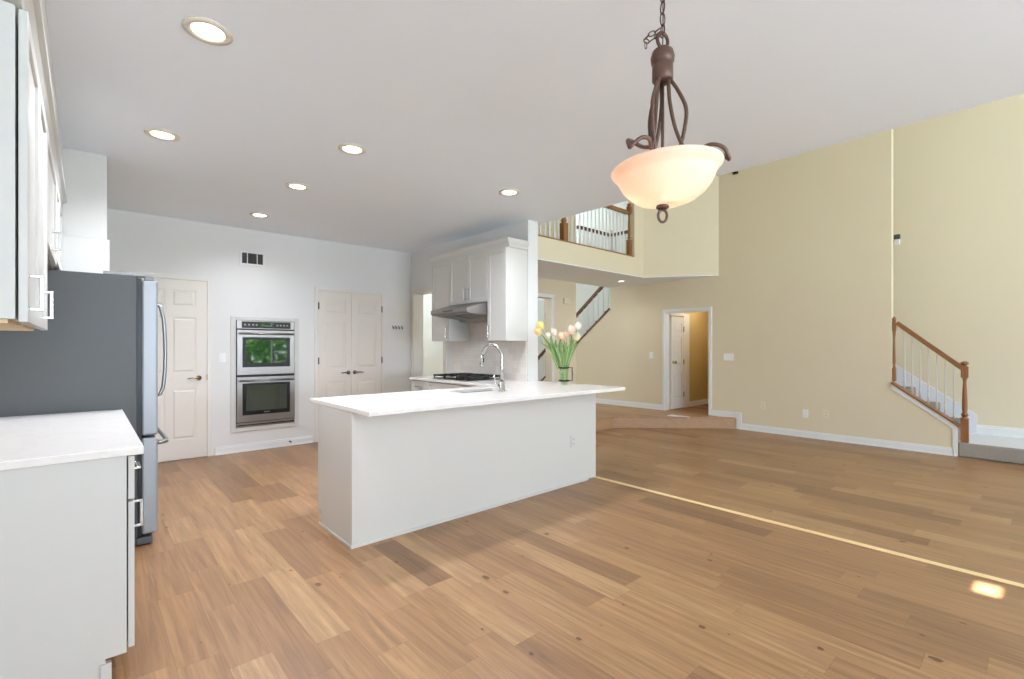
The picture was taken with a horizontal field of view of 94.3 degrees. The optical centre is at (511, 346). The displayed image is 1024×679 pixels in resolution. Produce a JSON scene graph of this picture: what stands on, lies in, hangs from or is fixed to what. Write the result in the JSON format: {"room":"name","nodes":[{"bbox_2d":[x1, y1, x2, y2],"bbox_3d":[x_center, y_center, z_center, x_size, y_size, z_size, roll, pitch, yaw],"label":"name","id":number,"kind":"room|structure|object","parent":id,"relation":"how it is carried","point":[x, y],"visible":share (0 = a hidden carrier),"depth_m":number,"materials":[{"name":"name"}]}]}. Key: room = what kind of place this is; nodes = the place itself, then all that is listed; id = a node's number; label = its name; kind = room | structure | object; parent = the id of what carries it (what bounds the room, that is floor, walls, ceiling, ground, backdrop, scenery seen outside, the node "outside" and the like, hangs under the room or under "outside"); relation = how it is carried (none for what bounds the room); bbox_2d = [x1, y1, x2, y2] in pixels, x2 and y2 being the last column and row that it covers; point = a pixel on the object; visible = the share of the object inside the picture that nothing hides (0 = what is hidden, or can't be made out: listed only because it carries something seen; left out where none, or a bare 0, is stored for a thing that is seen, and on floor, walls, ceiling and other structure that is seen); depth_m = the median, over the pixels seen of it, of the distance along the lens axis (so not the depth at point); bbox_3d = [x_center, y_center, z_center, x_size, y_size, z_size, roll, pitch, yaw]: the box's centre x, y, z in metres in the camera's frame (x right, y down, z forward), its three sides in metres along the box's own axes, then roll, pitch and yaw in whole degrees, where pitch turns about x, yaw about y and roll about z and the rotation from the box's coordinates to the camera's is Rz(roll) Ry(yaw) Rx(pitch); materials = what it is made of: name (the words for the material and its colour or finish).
{"room":"open-plan kitchen","nodes":[
{"label":"open-plan kitchen","id":0,"kind":"room"},
{"bbox_2d":[41,0,61,157],"bbox_3d":[-2.481,-1.270,2.318,0.342,0.379,2.764,0,0,-42],"label":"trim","id":1,"kind":"structure","parent":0,"point":[43,3],"depth_m":2.37,"materials":[{"name":"white wood"}]},
{"bbox_2d":[0,0,43,327],"bbox_3d":[-1.708,-0.535,1.481,0.373,0.930,0.485,0,0,-42],"label":"upper cabinet","id":2,"kind":"object","parent":1,"relation":"attached to","point":[21,281],"visible":1,"depth_m":1.40,"materials":[{"name":"white wood"}]},
{"bbox_2d":[0,84,52,330],"bbox_3d":[-2.032,-0.535,1.843,0.373,0.930,0.483,0,0,-42],"label":"upper cabinet","id":3,"kind":"object","parent":1,"relation":"attached to","point":[44,317],"visible":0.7,"depth_m":2.02,"materials":[{"name":"white wood"}]},
{"bbox_2d":[48,131,60,265],"bbox_3d":[-2.494,-0.735,2.357,0.373,0.530,0.896,0,0,-42],"label":"upper cabinet","id":4,"kind":"object","parent":1,"relation":"attached to","point":[52,179],"visible":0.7,"depth_m":2.52,"materials":[{"name":"white wood"}]},
{"bbox_2d":[3,0,66,205],"bbox_3d":[-2.398,-1.040,2.371,0.196,0.077,2.792,0,0,-42],"label":"trim","id":5,"kind":"structure","parent":4,"relation":"on","point":[34,7],"depth_m":1.82,"materials":[{"name":"white wood"}]},
{"bbox_2d":[62,147,109,273],"bbox_3d":[-3.908,-0.085,4.107,0.605,2.749,1.804,0,0,-42],"label":"wall","id":6,"kind":"structure","parent":0,"point":[85,244],"depth_m":3.54,"materials":[{"name":"white paint"}]},
{"bbox_2d":[48,183,61,269],"bbox_3d":[-3.103,-0.755,3.013,0.341,0.490,0.890,0,0,-42],"label":"upper cabinet","id":7,"kind":"object","parent":6,"relation":"attached to","point":[59,207],"visible":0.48,"depth_m":3.08,"materials":[{"name":"white wood"}]},
{"bbox_2d":[107,208,410,462],"bbox_3d":[-3.145,-0.085,6.105,4.410,2.750,0.150,0,0,-42],"label":"wall","id":8,"kind":"structure","parent":0,"point":[283,288],"depth_m":6.01,"materials":[{"name":"white paint"}]},
{"bbox_2d":[119,270,211,456],"bbox_3d":[-3.870,0.234,5.342,0.854,2.111,0.018,0,0,-42],"label":"trim","id":9,"kind":"structure","parent":8,"relation":"attached to","point":[208,280],"depth_m":5.59,"materials":[{"name":"white wood"}]},
{"bbox_2d":[142,278,207,461],"bbox_3d":[-3.850,0.256,5.325,0.754,2.045,0.069,0,0,-42],"label":"door","id":10,"kind":"structure","parent":8,"relation":"in","point":[182,405],"depth_m":5.43,"materials":[{"name":"white wood"}]},
{"bbox_2d":[219,353,225,362],"bbox_3d":[-3.475,0.130,5.702,0.070,0.114,0.009,0,0,-42],"label":"light switch","id":11,"kind":"object","parent":8,"relation":"attached to","point":[222,356],"visible":1,"depth_m":5.70,"materials":[{"name":"white plastic"}]},
{"bbox_2d":[239,250,264,266],"bbox_3d":[-3.232,-1.100,5.918,0.290,0.180,0.012,0,0,-42],"label":"air vent","id":12,"kind":"object","parent":8,"relation":"in","point":[250,258],"visible":1,"depth_m":5.91,"materials":[{"name":"silver metal"}]},
{"bbox_2d":[215,436,312,455],"bbox_3d":[-2.547,1.242,6.524,2.639,0.095,0.026,0,0,-42],"label":"baseboard","id":13,"kind":"structure","parent":8,"relation":"attached to","point":[239,448],"depth_m":5.98,"materials":[{"name":"white wood"}]},
{"bbox_2d":[231,316,298,432],"bbox_3d":[-3.089,0.333,5.991,0.790,1.415,0.094,0,0,-42],"label":"double wall oven","id":14,"kind":"object","parent":8,"relation":"attached to","point":[264,350],"visible":1,"depth_m":5.97,"materials":[{"name":"silver metal"}]},
{"bbox_2d":[318,291,350,397],"bbox_3d":[-2.445,0.256,6.584,0.470,2.045,0.068,0,0,-42],"label":"door","id":15,"kind":"structure","parent":8,"relation":"in","point":[334,360],"depth_m":6.60,"materials":[{"name":"white wood"}]},
{"bbox_2d":[314,286,384,441],"bbox_3d":[-2.287,0.234,6.762,1.027,2.111,0.018,0,0,-42],"label":"trim","id":16,"kind":"structure","parent":8,"relation":"attached to","point":[316,289],"depth_m":6.45,"materials":[{"name":"white wood"}]},
{"bbox_2d":[351,293,382,394],"bbox_3d":[-2.092,0.256,6.900,0.472,2.045,0.068,0,0,-42],"label":"door","id":17,"kind":"structure","parent":8,"relation":"in","point":[366,309],"depth_m":6.91,"materials":[{"name":"white wood"}]},
{"bbox_2d":[423,293,442,375],"bbox_3d":[-2.001,-1.542,9.301,1.560,5.335,0.120,0,0,-42],"label":"wall","id":18,"kind":"structure","parent":0,"point":[433,361],"depth_m":9.53,"materials":[{"name":"white paint"}]},
{"bbox_2d":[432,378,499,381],"bbox_3d":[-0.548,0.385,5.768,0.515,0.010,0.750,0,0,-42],"label":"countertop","id":19,"kind":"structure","parent":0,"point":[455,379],"depth_m":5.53,"materials":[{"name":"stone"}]},
{"bbox_2d":[411,220,537,380],"bbox_3d":[-0.635,-0.085,6.489,0.160,2.750,2.630,0,0,-42],"label":"wall","id":20,"kind":"structure","parent":0,"point":[421,267],"depth_m":5.59,"materials":[{"name":"white paint"}]},
{"bbox_2d":[411,286,446,376],"bbox_3d":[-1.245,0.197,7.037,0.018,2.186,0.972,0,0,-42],"label":"trim","id":21,"kind":"structure","parent":20,"relation":"attached to","point":[429,288],"depth_m":7.34,"materials":[{"name":"white wood"}]},
{"bbox_2d":[432,260,468,341],"bbox_3d":[-0.829,-0.593,6.314,0.361,1.035,0.411,0,0,-42],"label":"upper cabinet","id":22,"kind":"object","parent":20,"relation":"attached to","point":[443,329],"visible":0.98,"depth_m":6.21,"materials":[{"name":"white wood"}]},
{"bbox_2d":[449,251,486,305],"bbox_3d":[-0.434,-0.818,5.873,0.361,0.585,0.770,0,0,-42],"label":"upper cabinet","id":23,"kind":"object","parent":20,"relation":"attached to","point":[467,274],"visible":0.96,"depth_m":5.76,"materials":[{"name":"white wood"}]},
{"bbox_2d":[431,302,486,322],"bbox_3d":[-0.530,-0.421,5.788,0.616,0.202,0.755,0,0,-42],"label":"range hood","id":24,"kind":"object","parent":23,"relation":"attached to","point":[475,312],"visible":0.76,"depth_m":5.58,"materials":[{"name":"metal"}]},
{"bbox_2d":[430,237,528,264],"bbox_3d":[-0.453,-1.161,5.911,0.339,0.098,1.595,0,0,-42],"label":"trim","id":25,"kind":"structure","parent":20,"relation":"attached to","point":[506,241],"depth_m":5.56,"materials":[{"name":"white wood"}]},
{"bbox_2d":[452,322,526,380],"bbox_3d":[-0.334,-0.060,6.027,0.008,0.900,1.500,0,0,-42],"label":"backsplash","id":26,"kind":"structure","parent":20,"relation":"attached to","point":[466,355],"depth_m":6.01,"materials":[{"name":"tile"}]},
{"bbox_2d":[487,247,527,340],"bbox_3d":[-0.065,-0.590,5.462,0.361,1.040,0.330,0,0,-42],"label":"upper cabinet","id":27,"kind":"object","parent":20,"relation":"attached to","point":[507,267],"visible":1,"depth_m":5.36,"materials":[{"name":"white wood"}]},
{"bbox_2d":[45,0,1023,252],"bbox_3d":[0.751,-1.600,1.708,4.640,0.280,11.840,0,0,-42],"label":"ceiling","id":28,"kind":"structure","parent":0,"point":[452,105],"depth_m":2.71,"materials":[{"name":"white paint"}]},
{"bbox_2d":[144,128,179,140],"bbox_3d":[-2.400,-1.455,3.261,0.200,0.010,0.200,0,0,-42],"label":"recessed light","id":29,"kind":"object","parent":28,"relation":"in","point":[161,134],"visible":1,"depth_m":3.26,"materials":[{"name":"beige"}]},
{"bbox_2d":[182,16,232,45],"bbox_3d":[-1.403,-1.455,2.194,0.200,0.010,0.200,0,0,-42],"label":"recessed light","id":30,"kind":"object","parent":28,"relation":"in","point":[203,29],"visible":1,"depth_m":2.19,"materials":[{"name":"beige"}]},
{"bbox_2d":[250,212,269,217],"bbox_3d":[-2.788,-1.455,5.250,0.200,0.010,0.200,0,0,-42],"label":"recessed light","id":31,"kind":"object","parent":28,"relation":"in","point":[255,214],"visible":1,"depth_m":5.25,"materials":[{"name":"beige"}]},
{"bbox_2d":[285,182,308,189],"bbox_3d":[-1.947,-1.455,4.312,0.200,0.010,0.200,0,0,-42],"label":"recessed light","id":32,"kind":"object","parent":28,"relation":"in","point":[296,186],"visible":1,"depth_m":4.30,"materials":[{"name":"beige"}]},
{"bbox_2d":[338,143,365,154],"bbox_3d":[-1.177,-1.455,3.498,0.200,0.010,0.200,0,0,-42],"label":"recessed light","id":33,"kind":"object","parent":28,"relation":"in","point":[348,148],"visible":1,"depth_m":3.49,"materials":[{"name":"beige"}]},
{"bbox_2d":[499,189,519,195],"bbox_3d":[-0.026,-1.455,4.477,0.200,0.010,0.200,0,0,-42],"label":"recessed light","id":34,"kind":"object","parent":28,"relation":"in","point":[505,192],"visible":1,"depth_m":4.48,"materials":[{"name":"beige"}]},
{"bbox_2d":[611,0,730,222],"bbox_3d":[0.581,-0.973,1.863,0.470,0.973,0.444,0,0,-42],"label":"pendant lamp","id":35,"kind":"object","parent":28,"relation":"hanging from","point":[663,178],"visible":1,"depth_m":1.79,"materials":[{"name":"white glass"}]},
{"bbox_2d":[538,215,575,382],"bbox_3d":[0.124,-1.510,7.755,2.660,5.400,0.140,0,0,-42],"label":"wall","id":36,"kind":"structure","parent":0,"point":[564,314],"depth_m":8.29,"materials":[{"name":"beige paint"}]},
{"bbox_2d":[538,293,553,381],"bbox_3d":[0.330,0.112,7.833,1.072,2.026,0.018,0,0,-42],"label":"trim","id":37,"kind":"structure","parent":36,"relation":"attached to","point":[539,294],"depth_m":8.15,"materials":[{"name":"white wood"}]},
{"bbox_2d":[563,298,570,303],"bbox_3d":[0.969,-0.810,8.386,0.160,0.100,0.046,0,0,-42],"label":"door chime","id":38,"kind":"object","parent":36,"relation":"attached to","point":[565,300],"visible":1,"depth_m":8.35,"materials":[{"name":"beige plastic"}]},
{"bbox_2d":[105,428,1023,678],"bbox_3d":[2.147,1.390,2.960,8.390,0.200,11.840,0,0,-42],"label":"floor","id":39,"kind":"structure","parent":0,"point":[239,576],"depth_m":2.68,"materials":[{"name":"brown wood"}]},
{"bbox_2d":[0,455,142,678],"bbox_3d":[-1.859,0.856,1.853,0.644,0.868,0.500,0,0,-42],"label":"base cabinet","id":40,"kind":"object","parent":39,"relation":"on","point":[67,530],"visible":0.91,"depth_m":1.74,"materials":[{"name":"white wood"}]},
{"bbox_2d":[0,409,143,470],"bbox_3d":[-2.185,0.405,2.213,0.639,0.030,1.503,0,0,-42],"label":"countertop","id":41,"kind":"structure","parent":40,"relation":"on","point":[59,438],"depth_m":2.00,"materials":[{"name":"white stone"}]},
{"bbox_2d":[0,269,168,544],"bbox_3d":[-2.886,0.407,3.201,0.876,1.765,0.864,0,0,-42],"label":"refrigerator","id":42,"kind":"object","parent":39,"relation":"on","point":[98,351],"visible":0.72,"depth_m":2.93,"materials":[{"name":"grey metal"}]},
{"bbox_2d":[411,380,429,390],"bbox_3d":[-0.946,0.856,6.218,0.664,0.868,0.420,0,0,-42],"label":"base cabinet","id":43,"kind":"object","parent":39,"relation":"on","point":[416,385],"visible":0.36,"depth_m":6.03,"materials":[{"name":"white wood"}]},
{"bbox_2d":[429,381,467,389],"bbox_3d":[-0.544,0.856,5.770,0.664,0.868,0.778,0,0,-42],"label":"base cabinet","id":44,"kind":"object","parent":39,"relation":"on","point":[432,385],"visible":0.16,"depth_m":5.63,"materials":[{"name":"white wood"}]},
{"bbox_2d":[318,390,595,548],"bbox_3d":[-0.419,0.856,4.239,2.524,0.868,1.004,0,0,-42],"label":"base cabinet","id":45,"kind":"object","parent":39,"relation":"on","point":[382,477],"visible":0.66,"depth_m":3.50,"materials":[{"name":"white wood"}]},
{"bbox_2d":[310,376,624,416],"bbox_3d":[-0.810,0.405,4.774,2.632,0.030,2.790,0,0,-42],"label":"countertop","id":46,"kind":"structure","parent":45,"relation":"on","point":[370,405],"depth_m":3.74,"materials":[{"name":"white stone"}]},
{"bbox_2d":[432,373,499,381],"bbox_3d":[-0.548,0.361,5.768,0.515,0.056,0.750,0,0,-42],"label":"gas cooktop","id":47,"kind":"object","parent":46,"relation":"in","point":[467,377],"visible":0.96,"depth_m":5.61,"materials":[{"name":"metal"}]},
{"bbox_2d":[480,343,504,391],"bbox_3d":[-0.185,0.177,4.176,0.262,0.424,0.095,0,0,28],"label":"kitchen faucet","id":48,"kind":"object","parent":46,"relation":"on","point":[501,385],"visible":1,"depth_m":4.13,"materials":[{"name":"silver metal"}]},
{"bbox_2d":[559,367,572,381],"bbox_3d":[0.540,0.287,4.873,0.125,0.205,0.118,0,0,-42],"label":"flower vase","id":49,"kind":"object","parent":46,"relation":"on","point":[562,380],"visible":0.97,"depth_m":4.83,"materials":[{"name":"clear glass"}]},
{"bbox_2d":[534,327,562,382],"bbox_3d":[0.373,0.083,4.855,0.303,0.580,0.071,0,0,-8],"label":"tulip","id":50,"kind":"object","parent":49,"relation":"in","point":[537,331],"visible":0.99,"depth_m":4.85,"materials":[{"name":"green plant"}]},
{"bbox_2d":[536,321,562,375],"bbox_3d":[0.398,0.046,4.902,0.296,0.653,0.078,0,0,-4],"label":"tulip","id":51,"kind":"object","parent":49,"relation":"in","point":[540,324],"visible":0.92,"depth_m":4.88,"materials":[{"name":"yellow plant"}]},
{"bbox_2d":[545,332,564,379],"bbox_3d":[0.448,0.106,4.898,0.206,0.532,0.060,0,0,6],"label":"tulip","id":52,"kind":"object","parent":49,"relation":"in","point":[547,334],"visible":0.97,"depth_m":4.88,"materials":[{"name":"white plant"}]},
{"bbox_2d":[551,328,562,370],"bbox_3d":[0.467,0.087,4.851,0.143,0.570,0.068,0,0,-3],"label":"tulip","id":53,"kind":"object","parent":49,"relation":"in","point":[554,331],"visible":0.99,"depth_m":4.86,"materials":[{"name":"green plant"}]},
{"bbox_2d":[558,332,566,382],"bbox_3d":[0.514,0.105,4.870,0.088,0.532,0.071,0,0,17],"label":"tulip","id":54,"kind":"object","parent":49,"relation":"in","point":[561,335],"visible":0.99,"depth_m":4.86,"materials":[{"name":"green plant"}]},
{"bbox_2d":[563,330,569,382],"bbox_3d":[0.553,0.099,4.912,0.104,0.546,0.065,0,0,-42],"label":"tulip","id":55,"kind":"object","parent":49,"relation":"in","point":[567,334],"visible":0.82,"depth_m":4.90,"materials":[{"name":"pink plant"}]},
{"bbox_2d":[564,325,575,373],"bbox_3d":[0.589,0.071,4.855,0.080,0.601,0.133,0,0,-42],"label":"tulip","id":56,"kind":"object","parent":49,"relation":"in","point":[571,329],"visible":0.98,"depth_m":4.86,"materials":[{"name":"green plant"}]},
{"bbox_2d":[565,333,580,374],"bbox_3d":[0.621,0.111,4.857,0.165,0.522,0.068,0,0,-3],"label":"tulip","id":57,"kind":"object","parent":49,"relation":"in","point":[577,336],"visible":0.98,"depth_m":4.86,"materials":[{"name":"green plant"}]},
{"bbox_2d":[564,322,581,382],"bbox_3d":[0.625,0.054,4.883,0.188,0.635,0.070,0,0,-12],"label":"tulip","id":58,"kind":"object","parent":49,"relation":"in","point":[578,325],"visible":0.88,"depth_m":4.87,"materials":[{"name":"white plant"}]},
{"bbox_2d":[571,435,575,447],"bbox_3d":[0.580,0.890,4.476,0.070,0.114,0.008,0,0,-42],"label":"wall outlet","id":59,"kind":"object","parent":45,"relation":"attached to","point":[573,438],"visible":1,"depth_m":4.47,"materials":[{"name":"grey plastic"}]},
{"bbox_2d":[594,476,1023,587],"bbox_3d":[3.475,1.288,1.757,0.050,0.005,7.935,0,0,-42],"label":"trim","id":60,"kind":"structure","parent":39,"relation":"on","point":[605,479],"depth_m":3.17,"materials":[{"name":"brown wood"}]},
{"bbox_2d":[902,386,1023,463],"bbox_3d":[6.650,0.258,4.757,0.944,2.065,8.183,0,0,-42],"label":"carpeted staircase","id":61,"kind":"structure","parent":39,"relation":"on","point":[980,446],"depth_m":5.48,"materials":[{"name":"grey carpet"}]},
{"bbox_2d":[891,317,968,442],"bbox_3d":[5.114,0.367,5.830,0.160,1.515,0.714,0,0,-42],"label":"stair railing","id":62,"kind":"object","parent":61,"relation":"on","point":[963,425],"visible":1,"depth_m":5.76,"materials":[{"name":"brown wood"}]},
{"bbox_2d":[538,201,627,380],"bbox_3d":[1.026,-1.555,11.727,0.011,5.290,6.690,0,0,-42],"label":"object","id":63,"kind":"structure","parent":0,"point":[584,292],"depth_m":10.86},
{"bbox_2d":[538,236,633,274],"bbox_3d":[1.189,-1.321,7.353,3.708,0.298,1.940,0,0,-42],"label":"wall","id":64,"kind":"structure","parent":0,"point":[548,249],"depth_m":6.91,"materials":[{"name":"beige paint"}]},
{"bbox_2d":[538,203,633,256],"bbox_3d":[0.940,-1.913,6.907,2.733,0.884,0.110,0,0,-42],"label":"loft railing","id":65,"kind":"object","parent":64,"relation":"on","point":[562,227],"visible":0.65,"depth_m":7.25,"materials":[{"name":"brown wood"}]},
{"bbox_2d":[576,225,627,253],"bbox_3d":[1.919,-1.870,8.528,1.025,0.800,1.135,0,0,-42],"label":"railing","id":66,"kind":"object","parent":64,"relation":"on","point":[577,226],"visible":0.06,"depth_m":8.98,"materials":[{"name":"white wood"}]},
{"bbox_2d":[538,259,718,287],"bbox_3d":[1.258,-1.166,7.275,3.707,0.012,2.148,0,0,-42],"label":"ceiling","id":67,"kind":"structure","parent":0,"point":[547,269],"depth_m":7.82,"materials":[{"name":"beige paint"}]},
{"bbox_2d":[596,403,718,418],"bbox_3d":[0.231,1.258,10.107,5.960,0.265,8.260,0,0,-42],"label":"floor","id":68,"kind":"structure","parent":0,"point":[602,410],"depth_m":8.29,"materials":[{"name":"brown wood"}]},
{"bbox_2d":[538,287,609,380],"bbox_3d":[1.173,-0.145,10.232,0.150,2.539,2.378,0,0,-42],"label":"stair railing","id":69,"kind":"object","parent":68,"relation":"on","point":[599,289],"visible":0.27,"depth_m":9.74,"materials":[{"name":"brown wood"}]},
{"bbox_2d":[667,414,689,416],"bbox_3d":[2.720,1.121,7.691,0.160,0.007,0.380,0,0,-42],"label":"floor vent","id":70,"kind":"object","parent":68,"relation":"in","point":[671,414],"visible":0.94,"depth_m":7.68,"materials":[{"name":"white metal"}]},
{"bbox_2d":[596,418,735,430],"bbox_3d":[1.566,1.208,7.125,3.938,0.162,0.786,0,0,-22],"label":"trim","id":71,"kind":"structure","parent":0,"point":[614,422],"depth_m":7.53,"materials":[{"name":"brown wood"}]},
{"bbox_2d":[628,176,718,276],"bbox_3d":[2.645,-2.691,7.906,1.440,3.038,0.324,0,0,3],"label":"wall","id":72,"kind":"structure","parent":0,"point":[687,243],"depth_m":7.82,"materials":[{"name":"beige paint"}]},
{"bbox_2d":[669,312,707,409],"bbox_3d":[3.907,0.058,8.877,2.130,2.135,1.100,0,0,-42],"label":"wall","id":73,"kind":"structure","parent":0,"point":[698,321],"depth_m":9.23,"materials":[{"name":"paint"}]},
{"bbox_2d":[596,417,734,420],"bbox_3d":[1.562,1.121,7.130,3.946,0.022,0.814,0,0,-22],"label":"trim","id":74,"kind":"structure","parent":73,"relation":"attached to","point":[606,417],"depth_m":7.51,"materials":[{"name":"brown wood"}]},
{"bbox_2d":[670,316,683,408],"bbox_3d":[3.031,0.283,8.625,0.431,1.660,0.103,0,0,-42],"label":"door","id":75,"kind":"structure","parent":73,"relation":"in","point":[676,323],"depth_m":8.61,"materials":[{"name":"white wood"}]},
{"bbox_2d":[669,313,689,407],"bbox_3d":[3.080,0.242,8.722,0.688,1.765,0.024,0,0,-42],"label":"trim","id":76,"kind":"structure","parent":73,"relation":"attached to","point":[686,318],"depth_m":8.87,"materials":[{"name":"white wood"}]},
{"bbox_2d":[690,399,707,406],"bbox_3d":[3.903,1.077,8.880,0.730,0.095,0.890,0,0,-42],"label":"baseboard","id":77,"kind":"structure","parent":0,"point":[703,401],"depth_m":9.20,"materials":[{"name":"beige wood"}]},
{"bbox_2d":[543,129,958,454],"bbox_3d":[2.865,-1.460,8.353,0.120,5.500,7.290,0,0,-42],"label":"wall","id":78,"kind":"structure","parent":0,"point":[801,296],"depth_m":6.88,"materials":[{"name":"beige paint"}]},
{"bbox_2d":[662,307,711,415],"bbox_3d":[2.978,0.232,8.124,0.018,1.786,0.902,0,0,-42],"label":"trim","id":79,"kind":"structure","parent":78,"relation":"attached to","point":[699,308],"depth_m":8.04,"materials":[{"name":"white wood"}]},
{"bbox_2d":[724,353,733,360],"bbox_3d":[3.461,0.160,7.591,0.009,0.114,0.162,0,0,-42],"label":"light switch","id":80,"kind":"object","parent":78,"relation":"attached to","point":[727,356],"visible":1,"depth_m":7.58,"materials":[{"name":"white plastic"}]},
{"bbox_2d":[596,398,953,455],"bbox_3d":[2.851,1.160,8.259,0.026,0.260,7.110,0,0,-42],"label":"baseboard","id":81,"kind":"structure","parent":78,"relation":"attached to","point":[932,449],"depth_m":6.69,"materials":[{"name":"white wood"}]},
{"bbox_2d":[803,409,807,417],"bbox_3d":[4.189,0.950,6.779,0.008,0.114,0.070,0,0,-42],"label":"wall outlet","id":82,"kind":"object","parent":78,"relation":"attached to","point":[805,412],"visible":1,"depth_m":6.78,"materials":[{"name":"grey plastic"}]},
{"bbox_2d":[823,410,828,417],"bbox_3d":[4.356,0.930,6.593,0.008,0.114,0.070,0,0,-42],"label":"wall outlet","id":83,"kind":"object","parent":78,"relation":"attached to","point":[825,412],"visible":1,"depth_m":6.59,"materials":[{"name":"grey plastic"}]},
{"bbox_2d":[891,384,957,456],"bbox_3d":[5.042,0.880,5.825,0.014,0.819,0.620,0,0,-42],"label":"trim","id":84,"kind":"structure","parent":78,"relation":"attached to","point":[954,427],"depth_m":5.71,"materials":[{"name":"white wood"}]},
{"bbox_2d":[545,94,1023,428],"bbox_3d":[4.305,-1.460,8.193,0.150,5.500,16.750,0,0,-42],"label":"wall","id":85,"kind":"structure","parent":0,"point":[958,177],"depth_m":6.24,"materials":[{"name":"beige paint"}]},
{"bbox_2d":[894,234,900,244],"bbox_3d":[5.467,-1.522,6.743,0.054,0.145,0.070,0,0,-42],"label":"sensor","id":86,"kind":"object","parent":85,"relation":"attached to","point":[897,237],"visible":1,"depth_m":6.73,"materials":[{"name":"grey plastic"}]},
{"bbox_2d":[894,365,976,432],"bbox_3d":[5.006,-0.140,7.284,0.020,2.529,3.040,0,0,-42],"label":"trim","id":87,"kind":"structure","parent":85,"relation":"attached to","point":[972,417],"depth_m":6.45,"materials":[{"name":"white wood"}]},
{"bbox_2d":[972,425,1023,437],"bbox_3d":[7.858,1.065,4.099,0.026,0.120,5.590,0,0,-42],"label":"baseboard","id":88,"kind":"structure","parent":85,"relation":"attached to","point":[981,429],"depth_m":5.99,"materials":[{"name":"white wood"}]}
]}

